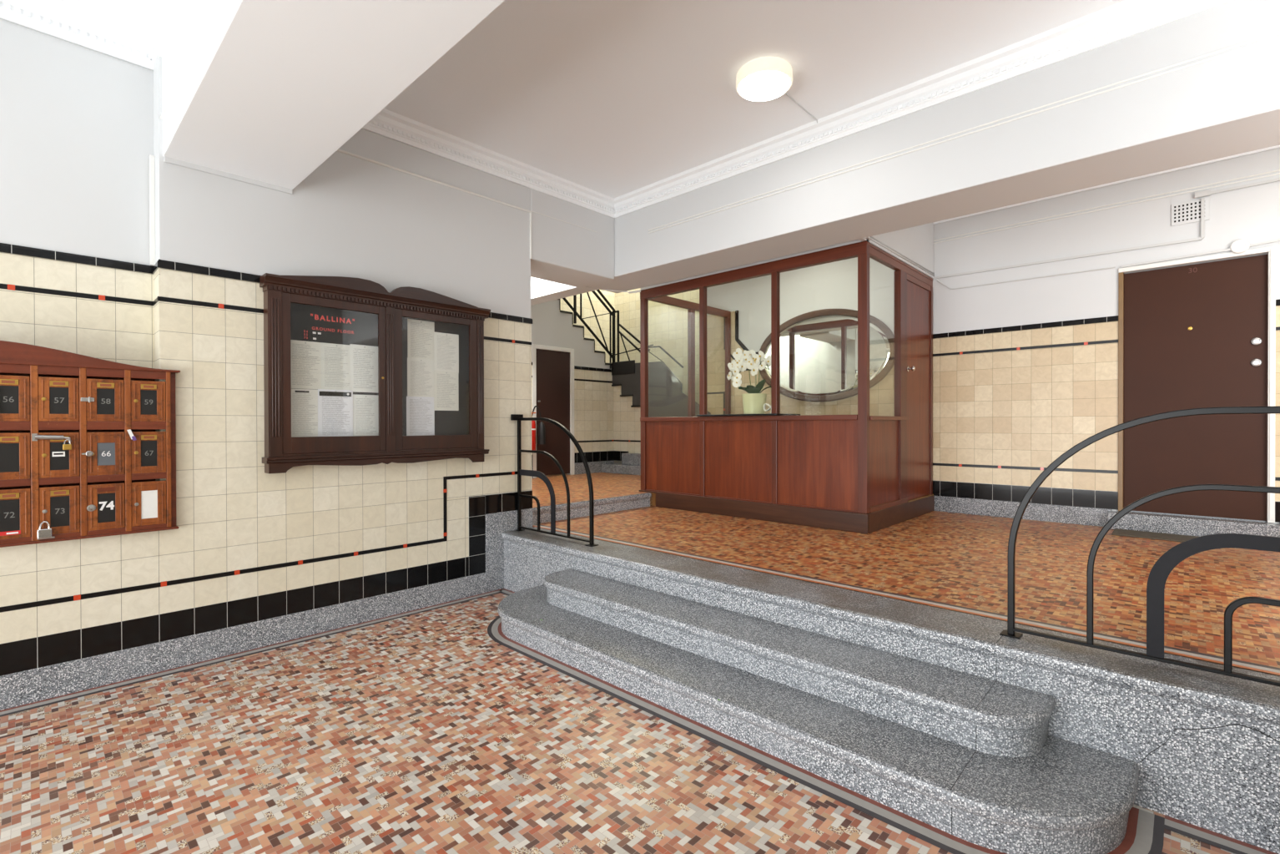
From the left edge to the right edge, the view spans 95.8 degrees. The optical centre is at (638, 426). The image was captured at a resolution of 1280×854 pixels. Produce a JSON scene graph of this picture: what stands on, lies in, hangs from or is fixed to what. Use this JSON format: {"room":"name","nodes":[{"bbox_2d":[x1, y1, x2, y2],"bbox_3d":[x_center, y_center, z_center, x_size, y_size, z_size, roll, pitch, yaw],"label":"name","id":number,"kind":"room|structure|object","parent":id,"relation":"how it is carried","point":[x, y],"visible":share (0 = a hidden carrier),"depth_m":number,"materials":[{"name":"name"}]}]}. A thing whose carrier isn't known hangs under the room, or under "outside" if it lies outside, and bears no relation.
{"room":"apartment building lobby","nodes":[
{"label":"apartment building lobby","id":0,"kind":"room"},
{"bbox_2d":[0,18,153,265],"bbox_3d":[-4.065,-0.795,2.124,0.314,2.728,3.500,0,0,43],"label":"wall","id":1,"kind":"structure","parent":0,"point":[77,121],"depth_m":3.04,"materials":[{"name":"white paint"}]},
{"bbox_2d":[0,251,531,643],"bbox_3d":[-3.032,0.079,2.845,0.196,1.888,5.958,0,0,43],"label":"wall tiles","id":2,"kind":"structure","parent":1,"relation":"attached to","point":[232,514],"depth_m":3.33,"materials":[{"name":"beige tile"}]},
{"bbox_2d":[0,283,531,611],"bbox_3d":[-3.030,0.082,2.843,0.214,1.581,5.982,0,0,43],"label":"trim","id":3,"kind":"structure","parent":1,"relation":"attached to","point":[12,287],"depth_m":3.26,"materials":[{"name":"black tile"}]},
{"bbox_2d":[0,242,532,675],"bbox_3d":[-3.025,0.133,2.844,0.203,2.082,5.965,0,0,43],"label":"trim","id":4,"kind":"structure","parent":1,"relation":"attached to","point":[42,651],"depth_m":3.34,"materials":[{"name":"black tile"}]},
{"bbox_2d":[153,51,530,317],"bbox_3d":[-1.946,-0.425,4.223,0.504,3.500,2.458,0,0,43],"label":"wall","id":5,"kind":"structure","parent":0,"point":[352,216],"depth_m":3.95,"materials":[{"name":"white paint"}]},
{"bbox_2d":[0,0,153,70],"bbox_3d":[-3.914,-2.083,1.982,0.082,0.150,3.515,0,0,43],"label":"crown molding","id":6,"kind":"structure","parent":5,"relation":"attached to","point":[56,18],"depth_m":3.03,"materials":[{"name":"white paint"}]},
{"bbox_2d":[149,154,155,266],"bbox_3d":[-2.742,-1.220,3.263,0.025,0.617,0.022,0,0,43],"label":"trim","id":7,"kind":"structure","parent":5,"relation":"attached to","point":[152,175],"depth_m":3.25,"materials":[{"name":"white paint"}]},
{"bbox_2d":[139,0,182,63],"bbox_3d":[-1.079,-2.088,1.660,4.640,0.150,0.082,0,0,43],"label":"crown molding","id":8,"kind":"structure","parent":5,"relation":"attached to","point":[159,17],"depth_m":3.00,"materials":[{"name":"white paint"}]},
{"bbox_2d":[160,0,214,119],"bbox_3d":[-0.985,-1.683,1.627,4.456,0.016,0.016,0,0,43],"label":"trim","id":9,"kind":"structure","parent":5,"relation":"attached to","point":[211,2],"depth_m":2.62,"materials":[{"name":"white paint"}]},
{"bbox_2d":[164,156,292,194],"bbox_3d":[-2.377,-1.466,3.389,0.012,0.030,0.625,0,0,43],"label":"trim","id":10,"kind":"structure","parent":5,"relation":"attached to","point":[167,159],"depth_m":3.36,"materials":[{"name":"white paint"}]},
{"bbox_2d":[259,272,490,473],"bbox_3d":[-1.714,-0.357,3.993,0.134,1.262,1.512,0,0,43],"label":"notice board","id":11,"kind":"object","parent":5,"relation":"attached to","point":[334,309],"visible":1,"depth_m":3.91,"materials":[{"name":"brown wood"}]},
{"bbox_2d":[291,388,317,437],"bbox_3d":[-2.104,-0.083,3.655,0.007,0.313,0.188,0,0,43],"label":"paper sheet","id":12,"kind":"object","parent":11,"relation":"attached to","point":[304,401],"visible":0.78,"depth_m":3.65,"materials":[{"name":"white paper"}]},
{"bbox_2d":[290,339,321,388],"bbox_3d":[-2.104,-0.393,3.660,0.007,0.302,0.198,0,0,43],"label":"paper sheet","id":13,"kind":"object","parent":11,"relation":"attached to","point":[305,356],"visible":0.96,"depth_m":3.66,"materials":[{"name":"white paper"}]},
{"bbox_2d":[317,388,352,436],"bbox_3d":[-1.978,-0.088,3.785,0.007,0.314,0.215,0,0,43],"label":"paper sheet","id":14,"kind":"object","parent":11,"relation":"attached to","point":[335,406],"visible":0.84,"depth_m":3.78,"materials":[{"name":"white paper"}]},
{"bbox_2d":[320,342,350,389],"bbox_3d":[-1.977,-0.393,3.793,0.007,0.304,0.190,0,0,43],"label":"paper sheet","id":15,"kind":"object","parent":11,"relation":"attached to","point":[335,363],"visible":1,"depth_m":3.79,"materials":[{"name":"white paper"}]},
{"bbox_2d":[349,343,377,393],"bbox_3d":[-1.853,-0.395,3.921,0.007,0.318,0.190,0,0,43],"label":"paper sheet","id":16,"kind":"object","parent":11,"relation":"attached to","point":[363,359],"visible":0.96,"depth_m":3.92,"materials":[{"name":"white paper"}]},
{"bbox_2d":[352,393,378,435],"bbox_3d":[-1.848,-0.075,3.927,0.007,0.287,0.178,0,0,43],"label":"paper sheet","id":17,"kind":"object","parent":11,"relation":"attached to","point":[365,407],"visible":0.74,"depth_m":3.93,"materials":[{"name":"white paper"}]},
{"bbox_2d":[262,448,489,463],"bbox_3d":[-1.720,0.196,4.003,0.115,0.036,1.501,0,0,43],"label":"shelf","id":18,"kind":"object","parent":11,"relation":"attached to","point":[393,455],"depth_m":3.87,"materials":[{"name":"brown wood"}]},
{"bbox_2d":[406,396,434,435],"bbox_3d":[-1.582,-0.074,4.208,0.007,0.293,0.212,0,0,43],"label":"paper sheet","id":19,"kind":"object","parent":11,"relation":"attached to","point":[420,410],"visible":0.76,"depth_m":4.20,"materials":[{"name":"white paper"}]},
{"bbox_2d":[407,357,433,397],"bbox_3d":[-1.581,-0.354,4.211,0.007,0.287,0.206,0,0,43],"label":"paper sheet","id":20,"kind":"object","parent":11,"relation":"attached to","point":[420,371],"visible":1,"depth_m":4.21,"materials":[{"name":"white paper"}]},
{"bbox_2d":[407,318,434,359],"bbox_3d":[-1.580,-0.632,4.213,0.007,0.288,0.204,0,0,43],"label":"paper sheet","id":21,"kind":"object","parent":11,"relation":"attached to","point":[420,333],"visible":1,"depth_m":4.21,"materials":[{"name":"white paper"}]},
{"bbox_2d":[433,370,458,410],"bbox_3d":[-1.442,-0.271,4.350,0.007,0.295,0.198,0,0,43],"label":"paper sheet","id":22,"kind":"object","parent":11,"relation":"attached to","point":[445,383],"visible":1,"depth_m":4.35,"materials":[{"name":"white paper"}]},
{"bbox_2d":[433,332,458,372],"bbox_3d":[-1.442,-0.558,4.352,0.007,0.293,0.200,0,0,43],"label":"paper sheet","id":23,"kind":"object","parent":11,"relation":"attached to","point":[445,345],"visible":1,"depth_m":4.35,"materials":[{"name":"white paper"}]},
{"bbox_2d":[336,148,596,259],"bbox_3d":[-1.275,-1.635,4.551,0.018,0.413,2.570,0,0,43],"label":"trim","id":24,"kind":"structure","parent":5,"relation":"attached to","point":[338,149],"depth_m":4.40,"materials":[{"name":"white paint"}]},
{"bbox_2d":[362,108,614,218],"bbox_3d":[-1.171,-2.104,4.605,0.082,0.150,2.803,0,0,43],"label":"crown molding","id":25,"kind":"structure","parent":5,"relation":"attached to","point":[388,123],"depth_m":4.55,"materials":[{"name":"white paint"}]},
{"bbox_2d":[530,299,609,368],"bbox_3d":[-1.599,-0.746,7.848,0.090,2.900,3.400,0,0,43],"label":"wall","id":26,"kind":"structure","parent":0,"point":[550,326],"depth_m":8.30,"materials":[{"name":"grey paint"}]},
{"bbox_2d":[531,343,574,478],"bbox_3d":[-1.225,-0.221,8.221,0.111,1.835,0.740,0,0,43],"label":"door","id":27,"kind":"structure","parent":26,"relation":"in","point":[552,366],"depth_m":8.22,"materials":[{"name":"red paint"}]},
{"bbox_2d":[531,364,613,454],"bbox_3d":[-1.563,-0.241,7.818,0.006,1.240,3.400,0,0,43],"label":"tiles","id":28,"kind":"structure","parent":26,"relation":"attached to","point":[593,400],"depth_m":8.75,"materials":[{"name":"beige tile"}]},
{"bbox_2d":[531,405,545,449],"bbox_3d":[-1.396,0.017,7.850,0.281,0.613,0.158,0,0,-28],"label":"fire extinguisher","id":29,"kind":"object","parent":28,"relation":"attached to","point":[541,435],"visible":0.66,"depth_m":7.85,"materials":[{"name":"red metal"}]},
{"bbox_2d":[531,460,614,478],"bbox_3d":[-1.556,0.616,7.818,0.020,0.169,3.400,0,0,43],"label":"baseboard","id":30,"kind":"structure","parent":26,"relation":"attached to","point":[594,466],"depth_m":8.70,"materials":[{"name":"grey stone"}]},
{"bbox_2d":[531,362,628,465],"bbox_3d":[-1.437,-0.179,7.712,0.336,1.423,3.420,0,0,43],"label":"trim","id":31,"kind":"structure","parent":26,"relation":"attached to","point":[604,455],"depth_m":8.82,"materials":[{"name":"black tile"}]},
{"bbox_2d":[531,375,640,442],"bbox_3d":[-1.060,-0.233,7.341,1.383,0.936,3.401,0,0,43],"label":"trim","id":32,"kind":"structure","parent":26,"relation":"attached to","point":[531,375],"depth_m":8.78,"materials":[{"name":"black tile"}]},
{"bbox_2d":[57,0,1125,197],"bbox_3d":[0.577,-2.217,1.779,7.700,0.100,9.600,0,0,43],"label":"ceiling","id":33,"kind":"structure","parent":0,"point":[613,98],"depth_m":3.48,"materials":[{"name":"white paint"}]},
{"bbox_2d":[161,0,505,189],"bbox_3d":[-0.764,-1.820,1.855,4.462,0.690,0.632,0,0,43],"label":"ceiling beam","id":34,"kind":"structure","parent":33,"relation":"attached to","point":[267,91],"depth_m":2.47,"materials":[{"name":"white paint"}]},
{"bbox_2d":[530,188,614,287],"bbox_3d":[-0.760,-1.811,5.465,0.510,0.748,0.992,0,0,43],"label":"ceiling beam","id":35,"kind":"structure","parent":33,"relation":"attached to","point":[562,252],"depth_m":5.29,"materials":[{"name":"white paint"}]},
{"bbox_2d":[735,56,792,101],"bbox_3d":[0.773,-2.127,3.564,0.344,0.100,0.344,0,0,43],"label":"ceiling light","id":36,"kind":"object","parent":33,"relation":"attached to","point":[765,78],"visible":1,"depth_m":3.48,"materials":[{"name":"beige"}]},
{"bbox_2d":[738,70,790,101],"bbox_3d":[0.773,-2.088,3.564,0.318,0.022,0.318,0,0,43],"label":"diffuser","id":37,"kind":"object","parent":36,"relation":"attached to","point":[752,84],"depth_m":3.52,"materials":[{"name":"white"}]},
{"bbox_2d":[785,92,817,122],"bbox_3d":[1.079,-2.169,3.906,0.008,0.022,0.579,0,0,43],"label":"cable","id":38,"kind":"object","parent":33,"relation":"attached to","point":[788,96],"visible":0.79,"depth_m":3.94,"materials":[{"name":"grey plastic"}]},
{"bbox_2d":[613,0,1232,217],"bbox_3d":[1.352,-2.107,4.088,4.450,0.150,0.082,0,0,43],"label":"crown molding","id":39,"kind":"structure","parent":33,"relation":"attached to","point":[1126,18],"depth_m":3.58,"materials":[{"name":"white paint"}]},
{"bbox_2d":[588,0,1279,292],"bbox_3d":[2.304,-1.821,3.603,7.500,0.720,0.520,0,0,43],"label":"ceiling beam","id":40,"kind":"structure","parent":33,"relation":"attached to","point":[1229,104],"depth_m":3.43,"materials":[{"name":"white paint"}]},
{"bbox_2d":[648,30,1279,233],"bbox_3d":[1.543,-1.810,3.963,4.000,0.011,0.011,0,0,43],"label":"trim","id":41,"kind":"structure","parent":40,"relation":"attached to","point":[1278,32],"depth_m":3.35,"materials":[{"name":"white paint"}]},
{"bbox_2d":[531,472,701,507],"bbox_3d":[-0.725,0.797,7.858,3.460,0.200,4.600,0,0,43],"label":"floor","id":42,"kind":"structure","parent":0,"point":[606,485],"depth_m":6.70,"materials":[{"name":"brown tile"}]},
{"bbox_2d":[601,463,640,475],"bbox_3d":[0.138,0.628,8.361,1.680,0.130,0.279,0,0,43],"label":"plinth","id":43,"kind":"object","parent":42,"relation":"on","point":[619,468],"visible":0.45,"depth_m":8.54,"materials":[{"name":"grey stone"}]},
{"bbox_2d":[621,452,640,465],"bbox_3d":[0.291,0.478,8.295,1.367,0.170,0.156,0,0,43],"label":"step","id":44,"kind":"structure","parent":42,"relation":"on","point":[628,458],"depth_m":8.56,"materials":[{"name":"grey stone"}]},
{"bbox_2d":[557,288,710,417],"bbox_3d":[-0.181,-0.950,8.696,2.970,2.669,2.396,0,0,43],"label":"staircase","id":45,"kind":"structure","parent":42,"relation":"on","point":[667,398],"depth_m":8.50,"materials":[{"name":"grey paint"}]},
{"bbox_2d":[601,288,640,293],"bbox_3d":[-0.188,-1.471,6.242,0.445,0.042,0.060,0,0,-20],"label":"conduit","id":46,"kind":"object","parent":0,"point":[639,290],"visible":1,"depth_m":6.25,"materials":[{"name":"white plastic"}]},
{"bbox_2d":[559,287,699,463],"bbox_3d":[-0.886,-1.501,7.993,3.070,4.395,4.600,0,0,43],"label":"wall","id":47,"kind":"structure","parent":0,"point":[667,325],"depth_m":9.97,"materials":[{"name":"beige tile"}]},
{"bbox_2d":[0,592,1260,853],"bbox_3d":[-1.438,1.401,1.154,4.490,0.120,5.681,0,0,43],"label":"floor","id":48,"kind":"structure","parent":0,"point":[424,732],"depth_m":2.23,"materials":[{"name":"tile"}]},
{"bbox_2d":[0,591,1247,853],"bbox_3d":[-1.426,1.340,1.121,4.386,0.001,5.651,0,0,43],"label":"trim","id":49,"kind":"structure","parent":48,"relation":"on","point":[1156,846],"depth_m":2.33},
{"bbox_2d":[0,589,1265,853],"bbox_3d":[-1.440,1.340,1.135,4.426,0.001,5.651,0,0,43],"label":"trim","id":50,"kind":"structure","parent":48,"relation":"on","point":[1143,839],"depth_m":2.27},
{"bbox_2d":[0,588,1277,853],"bbox_3d":[-1.442,1.340,1.150,4.450,0.001,5.671,0,0,43],"label":"trim","id":51,"kind":"structure","parent":48,"relation":"on","point":[1130,835],"depth_m":2.22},
{"bbox_2d":[498,584,1138,853],"bbox_3d":[0.321,1.250,2.955,3.355,0.154,0.628,0,0,43],"label":"step","id":52,"kind":"structure","parent":48,"relation":"on","point":[1065,797],"depth_m":2.14,"materials":[{"name":"grey stone"}]},
{"bbox_2d":[543,568,1055,756],"bbox_3d":[0.427,1.095,3.060,2.865,0.154,0.328,0,0,43],"label":"step","id":53,"kind":"structure","parent":52,"relation":"on","point":[975,712],"depth_m":2.54,"materials":[{"name":"grey stone"}]},
{"bbox_2d":[501,526,1279,853],"bbox_3d":[0.616,1.093,3.317,4.444,0.462,0.349,0,0,43],"label":"landing edge","id":54,"kind":"object","parent":48,"relation":"on","point":[1205,745],"visible":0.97,"depth_m":2.16,"materials":[{"name":"grey stone"}]},
{"bbox_2d":[510,413,598,546],"bbox_3d":[-0.673,0.378,4.492,0.945,0.964,0.110,0,0,43],"label":"balustrade","id":55,"kind":"object","parent":54,"relation":"on","point":[518,417],"visible":1,"depth_m":4.52,"materials":[{"name":"black metal"}]},
{"bbox_2d":[999,405,1279,686],"bbox_3d":[1.856,0.385,2.094,0.945,0.964,0.110,0,0,43],"label":"balustrade","id":56,"kind":"object","parent":54,"relation":"on","point":[1159,573],"visible":1,"depth_m":2.09,"materials":[{"name":"black metal"}]},
{"bbox_2d":[640,239,868,290],"bbox_3d":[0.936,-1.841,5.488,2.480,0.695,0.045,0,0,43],"label":"trim","id":57,"kind":"structure","parent":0,"point":[854,240],"depth_m":5.30,"materials":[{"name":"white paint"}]},
{"bbox_2d":[858,221,933,278],"bbox_3d":[2.336,-1.843,5.192,0.040,0.695,1.830,0,0,43],"label":"wall","id":58,"kind":"structure","parent":0,"point":[916,243],"depth_m":5.42,"materials":[{"name":"white paint"}]},
{"bbox_2d":[865,236,934,275],"bbox_3d":[2.389,-1.532,5.209,0.035,0.053,1.695,0,0,43],"label":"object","id":59,"kind":"object","parent":58,"relation":"attached to","point":[895,251],"visible":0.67,"depth_m":5.12,"materials":[{"name":"grey plastic"}]},
{"bbox_2d":[532,504,1279,675],"bbox_3d":[2.765,0.956,3.822,7.120,0.200,3.359,0,0,43],"label":"floor","id":60,"kind":"structure","parent":0,"point":[960,559],"depth_m":3.62,"materials":[{"name":"brown tile"}]},
{"bbox_2d":[532,492,651,524],"bbox_3d":[-0.435,0.781,5.619,0.038,0.144,1.620,0,0,43],"label":"step","id":61,"kind":"structure","parent":60,"relation":"on","point":[577,509],"depth_m":5.63,"materials":[{"name":"grey stone"}]},
{"bbox_2d":[639,240,934,534],"bbox_3d":[1.499,-0.325,6.065,2.550,2.342,1.690,0,0,43],"label":"booth","id":62,"kind":"object","parent":60,"relation":"on","point":[816,471],"visible":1,"depth_m":5.29,"materials":[{"name":"red wood"}]},
{"bbox_2d":[695,413,800,416],"bbox_3d":[1.055,-0.115,5.634,0.900,0.018,0.450,0,0,43],"label":"countertop","id":63,"kind":"structure","parent":62,"relation":"on","point":[766,414],"depth_m":5.41,"materials":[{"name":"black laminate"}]},
{"bbox_2d":[726,347,771,413],"bbox_3d":[1.085,-0.450,5.626,0.441,0.652,0.349,0,0,8],"label":"potted orchid","id":64,"kind":"object","parent":62,"relation":"on","point":[753,401],"visible":0.99,"depth_m":5.57,"materials":[{"name":"white plant"}]},
{"bbox_2d":[763,403,771,413],"bbox_3d":[1.245,-0.173,5.427,0.146,0.098,0.043,0,0,43],"label":"ornament","id":65,"kind":"object","parent":62,"relation":"on","point":[765,404],"visible":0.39,"depth_m":5.45,"materials":[{"name":"white ceramic"}]},
{"bbox_2d":[532,524,1279,672],"bbox_3d":[1.609,0.863,2.674,7.020,0.001,0.034,0,0,43],"label":"trim","id":66,"kind":"structure","parent":60,"relation":"on","point":[791,575],"depth_m":2.75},
{"bbox_2d":[532,524,1279,675],"bbox_3d":[1.588,0.864,2.653,7.020,0.001,0.026,0,0,43],"label":"trim","id":67,"kind":"structure","parent":60,"relation":"on","point":[1031,624],"depth_m":2.71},
{"bbox_2d":[535,524,1279,670],"bbox_3d":[1.630,0.863,2.697,7.020,0.001,0.028,0,0,43],"label":"trim","id":68,"kind":"structure","parent":60,"relation":"on","point":[975,609],"depth_m":2.77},
{"bbox_2d":[1111,528,1198,541],"bbox_3d":[4.051,0.843,4.451,0.620,0.012,0.305,0,0,43],"label":"door mat","id":69,"kind":"object","parent":60,"relation":"on","point":[1143,534],"visible":0.56,"depth_m":4.47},
{"bbox_2d":[1107,510,1279,536],"bbox_3d":[4.384,0.777,4.572,1.042,0.142,0.320,0,0,43],"label":"step","id":70,"kind":"structure","parent":60,"relation":"on","point":[1191,525],"depth_m":4.49,"materials":[{"name":"grey stone"}]},
{"bbox_2d":[613,147,1279,524],"bbox_3d":[3.141,-1.145,5.832,9.550,4.300,0.200,0,0,43],"label":"wall","id":71,"kind":"structure","parent":0,"point":[1252,214],"depth_m":5.22,"materials":[{"name":"white paint"}]},
{"bbox_2d":[758,308,893,401],"bbox_3d":[2.102,-0.820,6.657,1.690,1.060,0.036,0,0,43],"label":"wall mirror","id":72,"kind":"object","parent":71,"relation":"attached to","point":[818,349],"visible":0.73,"depth_m":6.62,"materials":[{"name":"silver wood"}]},
{"bbox_2d":[706,305,1279,501],"bbox_3d":[3.674,-0.475,5.198,7.700,2.035,0.006,0,0,43],"label":"wall tiles","id":73,"kind":"structure","parent":71,"relation":"attached to","point":[1028,407],"depth_m":5.37,"materials":[{"name":"beige tile"}]},
{"bbox_2d":[707,317,1279,480],"bbox_3d":[3.675,-0.552,5.191,7.714,1.885,0.005,0,0,43],"label":"trim","id":74,"kind":"structure","parent":71,"relation":"attached to","point":[1277,328],"depth_m":5.36,"materials":[{"name":"black tile"}]},
{"bbox_2d":[735,299,1279,522],"bbox_3d":[3.852,-0.399,5.022,7.200,2.188,0.018,0,0,43],"label":"trim","id":75,"kind":"structure","parent":71,"relation":"attached to","point":[1055,496],"depth_m":5.28,"materials":[{"name":"black tile"}]},
{"bbox_2d":[937,266,1115,289],"bbox_3d":[3.502,-1.405,5.336,1.384,0.135,0.011,0,0,43],"label":"cable","id":76,"kind":"object","parent":71,"relation":"attached to","point":[1114,266],"visible":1,"depth_m":5.28,"materials":[{"name":"grey plastic"}]},
{"bbox_2d":[937,197,1204,278],"bbox_3d":[3.694,-1.618,5.150,1.921,0.320,0.018,0,0,43],"label":"conduit","id":77,"kind":"object","parent":71,"relation":"attached to","point":[1202,202],"visible":1,"depth_m":4.89,"materials":[{"name":"grey plastic"}]},
{"bbox_2d":[933,144,1279,224],"bbox_3d":[4.693,-2.115,4.160,4.800,0.150,0.082,0,0,43],"label":"crown molding","id":78,"kind":"structure","parent":71,"relation":"attached to","point":[1276,146],"depth_m":4.83,"materials":[{"name":"white paint"}]},
{"bbox_2d":[933,169,1279,243],"bbox_3d":[4.721,-1.850,4.191,4.800,0.012,0.012,0,0,43],"label":"trim","id":79,"kind":"structure","parent":71,"relation":"attached to","point":[1278,173],"depth_m":4.86,"materials":[{"name":"white paint"}]},
{"bbox_2d":[934,495,1279,526],"bbox_3d":[4.650,0.773,4.269,5.000,0.154,0.026,0,0,43],"label":"baseboard","id":80,"kind":"structure","parent":71,"relation":"attached to","point":[1038,511],"depth_m":5.28,"materials":[{"name":"grey stone"}]},
{"bbox_2d":[1171,196,1209,226],"bbox_3d":[4.340,-1.691,4.552,0.220,0.170,0.011,0,0,43],"label":"air vent","id":81,"kind":"object","parent":71,"relation":"in","point":[1187,212],"visible":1,"depth_m":4.55,"materials":[{"name":"white metal"}]},
{"bbox_2d":[1118,246,1275,523],"bbox_3d":[4.409,-0.312,4.615,0.890,2.031,0.212,0,0,43],"label":"door","id":82,"kind":"structure","parent":71,"relation":"in","point":[1196,332],"depth_m":4.55,"materials":[{"name":"brown paint"}]},
{"bbox_2d":[1121,238,1279,267],"bbox_3d":[4.475,-1.363,4.398,1.241,0.071,0.014,0,0,43],"label":"conduit","id":83,"kind":"object","parent":71,"relation":"attached to","point":[1276,239],"visible":1,"depth_m":4.52,"materials":[{"name":"grey plastic"}]},
{"bbox_2d":[1229,238,1249,253],"bbox_3d":[4.520,-1.358,4.351,0.104,0.104,0.027,0,0,43],"label":"junction box","id":84,"kind":"object","parent":83,"relation":"attached to","point":[1238,246],"visible":1,"depth_m":4.34,"materials":[{"name":"white plastic"}]},
{"bbox_2d":[1194,177,1279,198],"bbox_3d":[5.365,-1.804,3.562,2.800,0.037,0.027,0,0,43],"label":"conduit","id":85,"kind":"object","parent":71,"relation":"attached to","point":[1207,193],"visible":1,"depth_m":4.39,"materials":[{"name":"grey plastic"}]},
{"bbox_3d":[-1.477,-2.139,6.481,1.950,0.140,1.800,0,0,43],"label":"ceiling","id":86,"kind":"structure","parent":0,"visible":0},
{"bbox_2d":[530,277,598,305],"bbox_3d":[-1.208,-1.771,6.774,1.940,0.600,0.230,0,0,43],"label":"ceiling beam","id":87,"kind":"structure","parent":86,"relation":"attached to","point":[541,290],"depth_m":6.46,"materials":[{"name":"white paint"}]},
{"bbox_3d":[-3.992,0.955,2.068,0.504,0.772,3.500,0,0,43],"label":"wall","id":88,"kind":"structure","parent":0,"visible":0},
{"bbox_2d":[0,340,180,547],"bbox_3d":[-3.089,0.078,2.728,0.259,0.966,1.445,0,0,43],"label":"mailboxes","id":89,"kind":"object","parent":88,"relation":"on","point":[106,485],"visible":1,"depth_m":2.90,"materials":[{"name":"red wood"}]},
{"bbox_2d":[37,520,51,538],"bbox_3d":[-2.869,0.494,2.796,0.019,0.082,0.050,0,0,43],"label":"padlock","id":90,"kind":"object","parent":89,"relation":"hanging from","point":[44,532],"visible":1,"depth_m":2.79,"materials":[{"name":"silver metal"}]},
{"bbox_2d":[62,438,71,449],"bbox_3d":[-2.817,0.086,2.853,0.012,0.053,0.032,0,0,43],"label":"padlock","id":91,"kind":"object","parent":89,"relation":"hanging from","point":[65,446],"visible":1,"depth_m":2.85,"materials":[{"name":"gold metal"}]},
{"bbox_2d":[126,428,136,440],"bbox_3d":[-2.652,0.042,3.029,0.007,0.061,0.038,0,0,43],"label":"tag","id":92,"kind":"object","parent":89,"relation":"hanging from","point":[129,430],"visible":1,"depth_m":3.03,"materials":[{"name":"white paper"}]},
{"bbox_2d":[0,508,532,710],"bbox_3d":[-2.958,1.022,2.785,0.012,0.626,5.962,0,0,43],"label":"baseboard","id":93,"kind":"structure","parent":88,"relation":"attached to","point":[22,687],"depth_m":3.44,"materials":[{"name":"grey stone"}]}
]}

